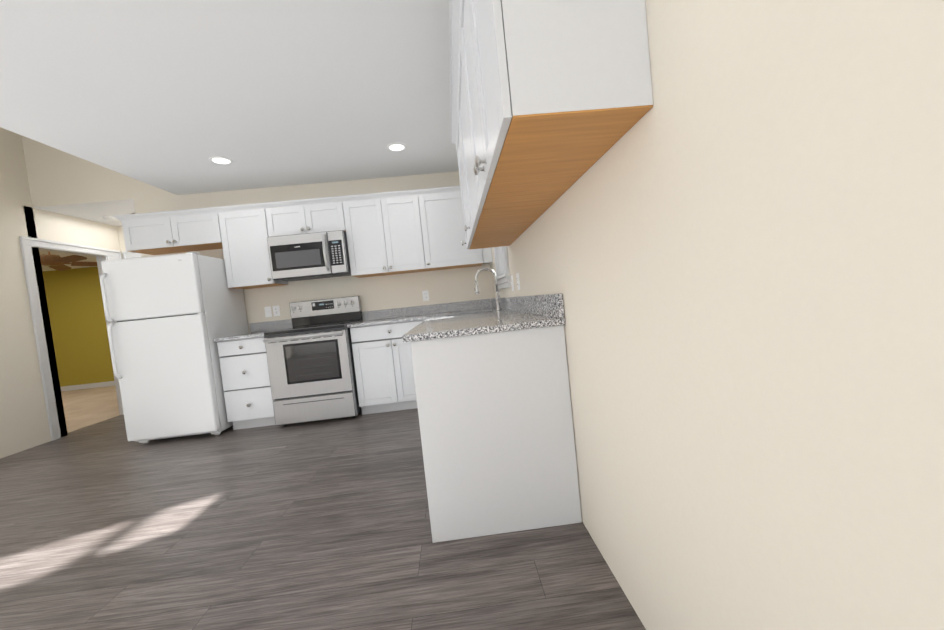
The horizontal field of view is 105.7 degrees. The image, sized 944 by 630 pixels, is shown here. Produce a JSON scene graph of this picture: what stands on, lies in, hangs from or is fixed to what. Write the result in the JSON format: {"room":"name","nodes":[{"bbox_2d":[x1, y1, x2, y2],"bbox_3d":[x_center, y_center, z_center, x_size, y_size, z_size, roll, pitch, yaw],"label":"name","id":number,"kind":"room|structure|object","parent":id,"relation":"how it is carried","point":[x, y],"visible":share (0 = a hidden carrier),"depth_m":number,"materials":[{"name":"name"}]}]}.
{"room":"kitchen","nodes":[
{"label":"kitchen","id":0,"kind":"room"},
{"bbox_2d":[0,127,120,458],"bbox_3d":[-4.595,-0.887,0.848,0.115,4.700,8.140,-6,3,-3],"label":"wall","id":1,"kind":"structure","parent":0,"point":[24,423],"depth_m":3.67,"materials":[{"name":"beige paint"}]},
{"bbox_2d":[19,236,141,440],"bbox_3d":[-4.141,0.188,4.375,1.145,2.160,1.235,-6,3,-3],"label":"door frame","id":2,"kind":"structure","parent":1,"relation":"attached to","point":[99,254],"depth_m":3.81,"materials":[{"name":"white wood"}]},
{"bbox_2d":[43,266,114,386],"bbox_3d":[-7.152,0.192,7.495,4.525,2.495,0.100,-6,3,-3],"label":"wall","id":3,"kind":"structure","parent":0,"point":[78,325],"depth_m":7.39,"materials":[{"name":"yellow paint"}]},
{"bbox_2d":[60,381,114,391],"bbox_3d":[-7.034,1.380,7.490,4.490,0.101,0.013,-6,3,-3],"label":"baseboard","id":4,"kind":"structure","parent":3,"relation":"attached to","point":[87,386],"depth_m":7.44,"materials":[{"name":"white wood"}]},
{"bbox_2d":[33,199,134,271],"bbox_3d":[-6.494,-1.043,4.402,5.780,0.103,6.050,-6,3,-3],"label":"ceiling","id":5,"kind":"structure","parent":0,"point":[95,211],"depth_m":4.16,"materials":[{"name":"white paint"}]},
{"bbox_2d":[40,251,96,270],"bbox_3d":[-5.770,-0.881,4.820,1.323,0.410,1.277,-6,3,-3],"label":"ceiling fan","id":6,"kind":"object","parent":5,"relation":"hanging from","point":[56,262],"visible":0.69,"depth_m":4.84,"materials":[{"name":"brown wood"}]},
{"bbox_2d":[103,216,117,220],"bbox_3d":[-4.456,-1.187,4.412,0.140,0.036,0.140,-6,3,-3],"label":"smoke detector","id":7,"kind":"object","parent":5,"relation":"attached to","point":[109,218],"visible":0.88,"depth_m":4.38,"materials":[{"name":"white plastic"}]},
{"bbox_2d":[61,386,121,432],"bbox_3d":[-6.844,1.568,4.559,4.555,0.054,6.200,-6,3,-3],"label":"floor","id":8,"kind":"structure","parent":0,"point":[83,408],"depth_m":5.45,"materials":[{"name":"beige wood"}]},
{"bbox_2d":[117,226,125,258],"bbox_3d":[-4.134,-0.006,4.936,1.255,2.495,0.100,-6,3,-3],"label":"wall","id":9,"kind":"structure","parent":0,"point":[121,238],"depth_m":4.82,"materials":[{"name":"beige paint"}]},
{"bbox_2d":[0,0,458,194],"bbox_3d":[-1.321,-1.415,0.470,3.459,0.120,7.070,-6,3,-3],"label":"ceiling","id":10,"kind":"structure","parent":0,"point":[172,96],"depth_m":2.22,"materials":[{"name":"white paint"}]},
{"bbox_2d":[209,156,232,164],"bbox_3d":[-2.239,-1.377,3.193,0.180,0.007,0.180,-6,3,-3],"label":"recessed light","id":11,"kind":"object","parent":10,"relation":"in","point":[220,160],"visible":1,"depth_m":3.18,"materials":[{"name":"white"}]},
{"bbox_2d":[387,143,406,151],"bbox_3d":[-0.691,-1.540,3.287,0.180,0.007,0.180,-6,3,-3],"label":"recessed light","id":12,"kind":"object","parent":10,"relation":"in","point":[396,147],"visible":1,"depth_m":3.28,"materials":[{"name":"white"}]},
{"bbox_2d":[21,135,492,332],"bbox_3d":[-4.545,-1.028,3.902,9.600,4.700,0.100,-6,3,-3],"label":"wall","id":13,"kind":"structure","parent":0,"point":[56,177],"depth_m":4.00,"materials":[{"name":"beige paint"}]},
{"bbox_2d":[117,207,220,254],"bbox_3d":[-3.048,-0.874,3.777,0.939,0.345,0.324,-6,3,-3],"label":"upper cabinet","id":14,"kind":"object","parent":13,"relation":"attached to","point":[198,229],"depth_m":3.62,"materials":[{"name":"white wood"}]},
{"bbox_2d":[217,203,287,288],"bbox_3d":[-2.325,-0.715,3.822,0.466,0.814,0.324,-6,3,-3],"label":"upper cabinet","id":15,"kind":"object","parent":13,"relation":"attached to","point":[244,228],"depth_m":3.67,"materials":[{"name":"white wood"}]},
{"bbox_2d":[264,306,271,316],"bbox_3d":[-2.284,-0.036,4.005,0.072,0.118,0.018,-6,3,-3],"label":"outlet","id":16,"kind":"object","parent":13,"relation":"attached to","point":[268,312],"visible":1,"depth_m":4.01,"materials":[{"name":"white plastic"}]},
{"bbox_2d":[273,305,279,315],"bbox_3d":[-2.194,-0.045,4.013,0.072,0.118,0.010,-6,3,-3],"label":"outlet","id":17,"kind":"object","parent":13,"relation":"attached to","point":[276,310],"visible":1,"depth_m":4.01,"materials":[{"name":"white plastic"}]},
{"bbox_2d":[265,196,344,236],"bbox_3d":[-1.727,-1.016,3.843,0.782,0.339,0.324,-6,3,-3],"label":"upper cabinet","id":18,"kind":"object","parent":13,"relation":"attached to","point":[313,215],"depth_m":3.68,"materials":[{"name":"white wood"}]},
{"bbox_2d":[267,230,350,280],"bbox_3d":[-1.669,-0.610,3.780,0.750,0.438,0.482,-6,3,-3],"label":"microwave","id":19,"kind":"object","parent":18,"relation":"attached to","point":[306,256],"visible":1,"depth_m":3.61,"materials":[{"name":"grey metal"}]},
{"bbox_2d":[341,189,432,277],"bbox_3d":[-0.894,-0.866,3.895,0.843,0.814,0.324,-6,3,-3],"label":"upper cabinet","id":20,"kind":"object","parent":13,"relation":"attached to","point":[404,231],"depth_m":3.74,"materials":[{"name":"white wood"}]},
{"bbox_2d":[422,290,428,300],"bbox_3d":[-0.530,-0.221,4.098,0.072,0.118,0.010,-6,3,-3],"label":"outlet","id":21,"kind":"object","parent":13,"relation":"attached to","point":[425,294],"visible":1,"depth_m":4.10,"materials":[{"name":"white plastic"}]},
{"bbox_2d":[425,186,484,269],"bbox_3d":[-0.263,-0.932,3.926,0.674,0.814,0.324,-6,3,-3],"label":"upper cabinet","id":22,"kind":"object","parent":13,"relation":"attached to","point":[444,204],"depth_m":3.77,"materials":[{"name":"white wood"}]},
{"bbox_2d":[0,408,645,629],"bbox_3d":[-1.881,1.212,1.082,5.060,0.050,8.150,-6,3,-3],"label":"floor","id":23,"kind":"structure","parent":0,"point":[310,525],"depth_m":1.65,"materials":[{"name":"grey wood"}]},
{"bbox_2d":[100,252,248,443],"bbox_3d":[-2.848,0.310,3.576,0.804,1.722,0.782,-6,3,-3],"label":"refrigerator","id":24,"kind":"object","parent":23,"relation":"on","point":[170,318],"visible":0.92,"depth_m":3.25,"materials":[{"name":"white metal"}]},
{"bbox_2d":[217,337,275,429],"bbox_3d":[-2.170,0.656,3.717,0.456,0.883,0.653,-6,3,-3],"label":"base cabinet","id":25,"kind":"object","parent":23,"relation":"on","point":[246,383],"visible":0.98,"depth_m":3.43,"materials":[{"name":"white wood"}]},
{"bbox_2d":[214,319,292,341],"bbox_3d":[-2.220,0.148,3.698,0.474,0.136,0.645,-6,3,-3],"label":"countertop","id":26,"kind":"structure","parent":25,"relation":"on","point":[258,329],"depth_m":3.99,"materials":[{"name":"grey stone"}]},
{"bbox_2d":[263,296,362,425],"bbox_3d":[-1.561,0.434,3.678,0.757,1.202,0.736,-6,3,-3],"label":"range","id":27,"kind":"object","parent":23,"relation":"on","point":[311,369],"visible":0.98,"depth_m":3.39,"materials":[{"name":"grey metal"}]},
{"bbox_2d":[350,320,423,414],"bbox_3d":[-0.737,0.506,3.771,0.839,0.884,0.690,-6,3,-3],"label":"base cabinet","id":28,"kind":"object","parent":23,"relation":"on","point":[382,369],"depth_m":3.50,"materials":[{"name":"white wood"}]},
{"bbox_2d":[347,309,393,327],"bbox_3d":[-0.826,0.001,3.767,0.798,0.136,0.648,-6,3,-3],"label":"countertop","id":29,"kind":"structure","parent":28,"relation":"on","point":[376,317],"depth_m":4.05,"materials":[{"name":"grey stone"}]},
{"bbox_2d":[406,325,581,542],"bbox_3d":[0.098,0.505,1.832,0.664,0.884,0.567,-6,3,-3],"label":"base cabinet","id":30,"kind":"object","parent":23,"relation":"on","point":[496,430],"depth_m":1.55,"materials":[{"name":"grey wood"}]},
{"bbox_2d":[390,293,564,341],"bbox_3d":[-0.028,-0.039,2.817,0.701,0.136,2.628,-6,3,-3],"label":"countertop","id":31,"kind":"structure","parent":30,"relation":"on","point":[463,318],"depth_m":1.96,"materials":[{"name":"grey stone"}]},
{"bbox_2d":[474,268,501,309],"bbox_3d":[0.139,-0.229,3.165,0.229,0.386,0.109,-6,3,-3],"label":"faucet","id":32,"kind":"object","parent":31,"relation":"on","point":[497,293],"visible":1,"depth_m":3.18,"materials":[{"name":"silver metal"}]},
{"bbox_2d":[490,0,943,629],"bbox_3d":[0.475,-0.345,0.659,0.140,2.600,7.170,-6,3,-3],"label":"wall","id":33,"kind":"structure","parent":0,"point":[730,244],"depth_m":0.54,"materials":[{"name":"beige paint"}]},
{"bbox_2d":[454,128,518,249],"bbox_3d":[0.097,-0.900,2.352,0.325,0.814,0.616,-6,3,-3],"label":"upper cabinet","id":34,"kind":"object","parent":33,"relation":"attached to","point":[502,240],"depth_m":2.50,"materials":[{"name":"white wood"}]},
{"bbox_2d":[454,48,543,239],"bbox_3d":[0.127,-0.878,1.802,0.325,0.814,0.733,-6,3,-3],"label":"upper cabinet","id":35,"kind":"object","parent":33,"relation":"attached to","point":[477,227],"depth_m":1.98,"materials":[{"name":"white wood"}]},
{"bbox_2d":[494,246,510,289],"bbox_3d":[0.276,-0.796,3.127,0.175,1.120,0.710,-6,3,-3],"label":"window","id":36,"kind":"structure","parent":33,"relation":"in","point":[502,268],"depth_m":3.30,"materials":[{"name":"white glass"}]},
{"bbox_2d":[510,275,513,290],"bbox_3d":[0.302,-0.242,2.734,0.018,0.118,0.072,-6,3,-3],"label":"switch plate","id":37,"kind":"object","parent":33,"relation":"attached to","point":[512,284],"visible":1,"depth_m":2.72,"materials":[{"name":"white plastic"}]},
{"bbox_2d":[516,273,519,289],"bbox_3d":[0.320,-0.232,2.486,0.010,0.118,0.072,-6,3,-3],"label":"electrical outlet plate","id":38,"kind":"object","parent":33,"relation":"attached to","point":[518,281],"visible":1,"depth_m":2.47,"materials":[{"name":"white plastic"}]},
{"bbox_2d":[454,0,652,215],"bbox_3d":[0.163,-0.853,1.149,0.325,0.814,0.821,-6,3,-3],"label":"upper cabinet","id":39,"kind":"object","parent":33,"relation":"attached to","point":[551,102],"depth_m":0.76,"materials":[{"name":"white wood"}]}
]}

